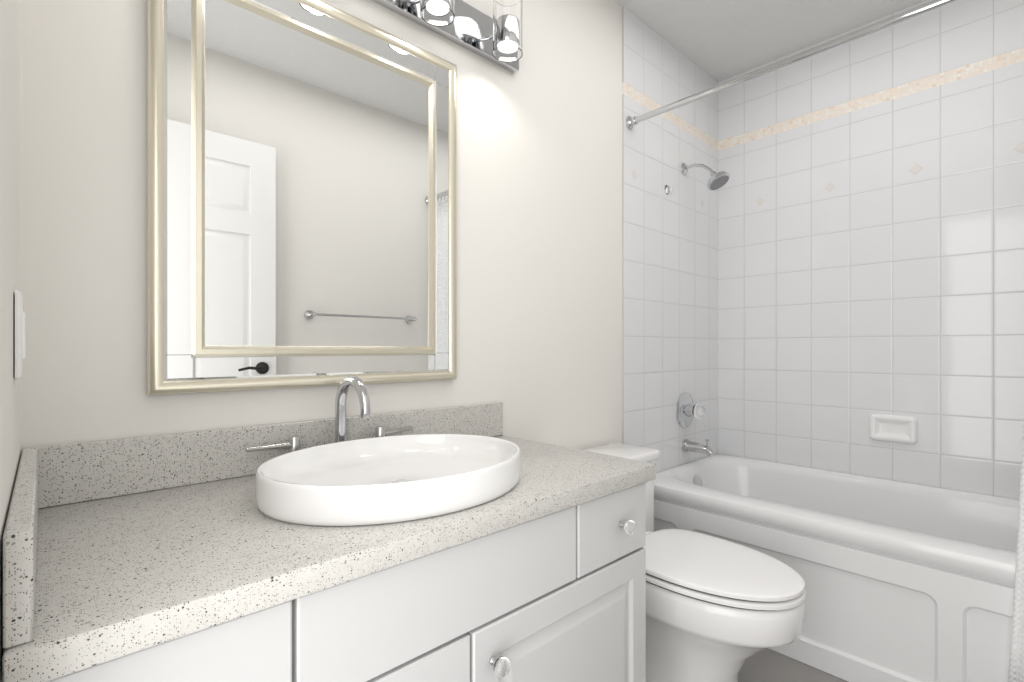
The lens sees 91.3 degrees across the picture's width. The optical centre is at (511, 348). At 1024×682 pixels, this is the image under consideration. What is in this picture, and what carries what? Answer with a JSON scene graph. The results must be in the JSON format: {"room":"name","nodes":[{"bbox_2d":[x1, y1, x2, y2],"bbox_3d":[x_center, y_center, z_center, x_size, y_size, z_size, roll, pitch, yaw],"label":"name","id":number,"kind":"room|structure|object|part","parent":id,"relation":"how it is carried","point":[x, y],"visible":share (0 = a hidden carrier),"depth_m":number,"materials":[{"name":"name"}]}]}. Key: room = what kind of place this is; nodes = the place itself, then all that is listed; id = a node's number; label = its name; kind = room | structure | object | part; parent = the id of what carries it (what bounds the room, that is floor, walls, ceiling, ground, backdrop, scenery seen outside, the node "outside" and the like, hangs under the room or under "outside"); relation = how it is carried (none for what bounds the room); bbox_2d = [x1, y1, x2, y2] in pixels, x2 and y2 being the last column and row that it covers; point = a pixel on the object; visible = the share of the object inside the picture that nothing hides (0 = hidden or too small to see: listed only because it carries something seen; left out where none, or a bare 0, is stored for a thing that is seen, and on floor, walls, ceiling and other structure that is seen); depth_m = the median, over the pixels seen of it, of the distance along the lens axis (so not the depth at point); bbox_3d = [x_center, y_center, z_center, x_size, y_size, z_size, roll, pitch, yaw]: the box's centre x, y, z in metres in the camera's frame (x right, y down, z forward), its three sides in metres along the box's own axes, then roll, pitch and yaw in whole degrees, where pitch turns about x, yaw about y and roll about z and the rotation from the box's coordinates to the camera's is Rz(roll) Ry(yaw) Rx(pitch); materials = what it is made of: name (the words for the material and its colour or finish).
{"room":"bathroom","nodes":[
{"label":"bathroom","id":0,"kind":"room"},
{"bbox_2d":[0,0,20,681],"bbox_3d":[-0.359,-0.190,0.267,0.100,2.440,1.520,0,0,-43],"label":"wall","id":1,"kind":"structure","parent":0,"point":[10,205],"depth_m":0.58,"materials":[{"name":"white paint"}]},
{"bbox_2d":[15,290,25,378],"bbox_3d":[-0.666,-0.018,0.679,0.009,0.116,0.072,0,0,-43],"label":"switch plate","id":2,"kind":"object","parent":1,"relation":"attached to","point":[20,334],"visible":1,"depth_m":0.65,"materials":[{"name":"white plastic"}]},
{"bbox_2d":[21,0,621,453],"bbox_3d":[0.092,-0.190,1.796,2.845,2.440,0.100,0,0,-43],"label":"wall","id":3,"kind":"structure","parent":0,"point":[539,244],"depth_m":1.49,"materials":[{"name":"white paint"}]},
{"bbox_2d":[147,0,456,394],"bbox_3d":[-0.434,-0.370,1.217,0.737,0.920,0.025,0,0,-43],"label":"mirror","id":4,"kind":"object","parent":3,"relation":"attached to","point":[301,193],"visible":1,"depth_m":1.15,"materials":[{"name":"beige"}]},
{"bbox_2d":[374,0,522,72],"bbox_3d":[-0.307,-0.960,1.252,1.000,0.170,0.148,0,0,-43],"label":"sconce","id":5,"kind":"object","parent":3,"relation":"attached to","point":[497,39],"visible":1,"depth_m":1.46,"materials":[{"name":"silver metal"}]},
{"bbox_3d":[-0.195,-0.960,1.316,0.089,0.170,0.089,0,0,-43],"label":"glass","id":6,"kind":"part","parent":5,"relation":"part of","materials":[{"name":"white"}]},
{"bbox_3d":[-0.013,-0.960,1.486,0.089,0.170,0.089,0,0,-43],"label":"glass","id":7,"kind":"part","parent":5,"relation":"part of","materials":[{"name":"white"}]},
{"bbox_2d":[622,82,717,149],"bbox_3d":[0.776,-1.073,2.361,0.873,0.050,0.008,0,0,-43],"label":"tile band","id":8,"kind":"object","parent":3,"relation":"attached to","point":[646,102],"visible":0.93,"depth_m":2.31,"materials":[{"name":"beige tile"}]},
{"bbox_2d":[622,94,717,472],"bbox_3d":[0.776,-0.009,2.361,0.873,2.078,0.008,0,0,-43],"label":"tile","id":9,"kind":"structure","parent":3,"relation":"attached to","point":[669,299],"depth_m":2.29,"materials":[{"name":"white tile"}]},
{"bbox_2d":[631,169,636,179],"bbox_3d":[0.516,-0.735,2.112,0.046,0.046,0.001,0,0,-43],"label":"tile","id":10,"kind":"object","parent":9,"relation":"attached to","point":[634,174],"depth_m":2.11,"materials":[{"name":"white tile"}]},
{"bbox_2d":[665,185,670,194],"bbox_3d":[0.718,-0.728,2.287,0.044,0.044,0.020,0,0,-43],"label":"hook","id":11,"kind":"object","parent":9,"relation":"attached to","point":[667,190],"visible":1,"depth_m":2.28,"materials":[{"name":"silver metal"}]},
{"bbox_2d":[676,392,705,427],"bbox_3d":[0.865,0.295,2.370,0.170,0.170,0.098,0,0,-43],"label":"shower valve","id":12,"kind":"object","parent":9,"relation":"attached to","point":[687,410],"visible":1,"depth_m":2.36,"materials":[{"name":"silver metal"}]},
{"bbox_2d":[682,439,714,455],"bbox_3d":[0.880,0.460,2.354,0.060,0.078,0.143,0,0,-43],"label":"tub spout","id":13,"kind":"object","parent":9,"relation":"attached to","point":[689,445],"visible":1,"depth_m":2.34,"materials":[{"name":"silver metal"}]},
{"bbox_2d":[681,163,729,189],"bbox_3d":[0.898,-0.810,2.321,0.104,0.161,0.216,0,0,-43],"label":"shower head","id":14,"kind":"object","parent":9,"relation":"attached to","point":[716,180],"visible":1,"depth_m":2.28},
{"bbox_2d":[622,6,717,140],"bbox_3d":[0.776,-1.254,2.361,0.873,0.312,0.008,0,0,-43],"label":"tile","id":15,"kind":"structure","parent":3,"relation":"attached to","point":[659,69],"depth_m":2.28,"materials":[{"name":"white tile"}]},
{"bbox_2d":[614,0,924,81],"bbox_3d":[0.645,-1.460,1.204,2.845,0.100,1.720,0,0,-43],"label":"ceiling","id":16,"kind":"structure","parent":0,"point":[719,40],"depth_m":2.18,"materials":[{"name":"white paint"}]},
{"bbox_2d":[738,648,847,681],"bbox_3d":[0.645,1.080,1.204,2.845,0.100,1.720,0,0,-43],"label":"floor","id":17,"kind":"structure","parent":0,"point":[767,665],"depth_m":1.60,"materials":[{"name":"tile"}]},
{"bbox_2d":[2,402,655,681],"bbox_3d":[-0.238,0.599,1.018,1.098,0.858,0.582,0,0,-43],"label":"bathroom vanity","id":18,"kind":"object","parent":17,"relation":"on","point":[177,557],"visible":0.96,"depth_m":0.78,"materials":[{"name":"grey stone"}]},
{"bbox_2d":[245,375,412,452],"bbox_3d":[-0.366,0.168,1.140,0.411,0.214,0.161,0,0,-43],"label":"faucet","id":19,"kind":"object","parent":18,"relation":"on","point":[292,444],"visible":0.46,"depth_m":1.14,"materials":[{"name":"silver metal"}]},
{"bbox_3d":[-0.513,0.234,1.085,0.121,0.080,0.042,0,0,-43],"label":"handle","id":20,"kind":"part","parent":19,"relation":"part of","materials":[{"name":"silver metal"}]},
{"bbox_3d":[-0.367,0.168,1.140,0.052,0.214,0.161,0,0,-43],"label":"spout","id":21,"kind":"part","parent":19,"relation":"part of","materials":[{"name":"silver metal"}]},
{"bbox_3d":[-0.301,0.234,1.282,0.122,0.080,0.042,0,0,-43],"label":"handle","id":22,"kind":"part","parent":19,"relation":"part of","materials":[{"name":"silver metal"}]},
{"bbox_3d":[-0.177,0.698,0.742,0.281,0.444,0.019,0,0,-43],"label":"door","id":23,"kind":"part","parent":18,"relation":"part of","materials":[{"name":"grey wood"}]},
{"bbox_2d":[256,434,520,525],"bbox_3d":[-0.222,0.242,1.000,0.524,0.064,0.424,0,0,-43],"label":"sink","id":24,"kind":"object","parent":18,"relation":"in","point":[380,480],"visible":1,"depth_m":0.93,"materials":[{"name":"white ceramic"}]},
{"bbox_3d":[-0.022,0.536,0.848,0.031,0.031,0.038,0,0,-43],"label":"knob door","id":25,"kind":"part","parent":18,"relation":"part of","materials":[{"name":"silver metal"}]},
{"bbox_3d":[0.122,0.698,1.021,0.525,0.444,0.019,0,0,-43],"label":"door","id":26,"kind":"part","parent":18,"relation":"part of","materials":[{"name":"grey wood"}]},
{"bbox_3d":[0.222,0.394,1.114,0.252,0.153,0.019,0,0,-43],"label":"drawer","id":27,"kind":"part","parent":18,"relation":"part of","materials":[{"name":"grey wood"}]},
{"bbox_3d":[0.256,0.394,1.107,0.031,0.031,0.038,0,0,-43],"label":"knob drawer","id":28,"kind":"part","parent":18,"relation":"part of","materials":[{"name":"silver metal"}]},
{"bbox_2d":[584,443,805,681],"bbox_3d":[0.500,0.702,1.575,0.450,0.656,0.751,0,0,-43],"label":"toilet","id":29,"kind":"object","parent":17,"relation":"on","point":[719,610],"visible":0.67,"depth_m":1.38,"materials":[{"name":"white ceramic"}]},
{"bbox_3d":[0.579,0.642,1.490,0.386,0.046,0.519,0,0,-43],"label":"seat","id":30,"kind":"part","parent":29,"relation":"part of","materials":[{"name":"white plastic"}]},
{"bbox_2d":[654,454,1018,681],"bbox_3d":[1.314,0.789,1.824,0.800,0.479,1.508,0,0,-43],"label":"bathtub","id":31,"kind":"object","parent":17,"relation":"on","point":[908,582],"visible":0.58,"depth_m":1.59,"materials":[{"name":"white ceramic"}]},
{"bbox_3d":[1.648,-0.190,2.140,0.100,2.440,1.520,0,0,-43],"label":"wall","id":32,"kind":"structure","parent":0,"visible":0},
{"bbox_2d":[718,47,1023,150],"bbox_3d":[1.611,-1.073,2.100,0.008,0.050,1.512,0,0,-43],"label":"tile band","id":33,"kind":"object","parent":32,"relation":"attached to","point":[978,67],"visible":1,"depth_m":2.12,"materials":[{"name":"beige tile"}]},
{"bbox_2d":[718,61,1023,499],"bbox_3d":[1.611,-0.009,2.100,0.008,2.078,1.512,0,0,-43],"label":"tile","id":34,"kind":"structure","parent":32,"relation":"attached to","point":[880,278],"depth_m":2.12,"materials":[{"name":"white tile"}]},
{"bbox_2d":[755,197,763,205],"bbox_3d":[1.235,-0.735,2.496,0.001,0.046,0.046,0,0,-43],"label":"tile","id":35,"kind":"object","parent":34,"relation":"attached to","point":[759,201],"depth_m":2.50,"materials":[{"name":"white tile"}]},
{"bbox_2d":[825,182,835,190],"bbox_3d":[1.444,-0.735,2.272,0.001,0.046,0.046,0,0,-43],"label":"tile","id":36,"kind":"object","parent":34,"relation":"attached to","point":[830,186],"depth_m":2.27,"materials":[{"name":"white tile"}]},
{"bbox_2d":[869,413,917,443],"bbox_3d":[1.594,0.335,2.097,0.020,0.115,0.165,0,0,-43],"label":"soap dish","id":37,"kind":"object","parent":34,"relation":"attached to","point":[894,428],"visible":1,"depth_m":2.09,"materials":[{"name":"white ceramic"}]},
{"bbox_2d":[909,164,922,174],"bbox_3d":[1.653,-0.735,2.049,0.001,0.046,0.046,0,0,-43],"label":"tile","id":38,"kind":"object","parent":34,"relation":"attached to","point":[915,169],"depth_m":2.05,"materials":[{"name":"white tile"}]},
{"bbox_2d":[1014,141,1023,152],"bbox_3d":[1.862,-0.735,1.825,0.001,0.046,0.046,0,0,-43],"label":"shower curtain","id":39,"kind":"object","parent":34,"relation":"attached to","point":[1019,147],"depth_m":1.83,"materials":[{"name":"white"}]},
{"bbox_2d":[718,0,1023,140],"bbox_3d":[1.611,-1.254,2.100,0.008,0.312,1.512,0,0,-43],"label":"tile","id":40,"kind":"structure","parent":32,"relation":"attached to","point":[960,33],"depth_m":2.15,"materials":[{"name":"white tile"}]},
{"bbox_3d":[1.197,-0.190,0.612,2.845,2.440,0.100,0,0,-43],"label":"wall","id":41,"kind":"structure","parent":0,"visible":0},
{"bbox_2d":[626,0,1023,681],"bbox_3d":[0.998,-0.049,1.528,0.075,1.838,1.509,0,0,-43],"label":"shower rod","id":42,"kind":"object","parent":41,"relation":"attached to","point":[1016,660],"visible":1,"depth_m":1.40,"materials":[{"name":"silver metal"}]}
]}

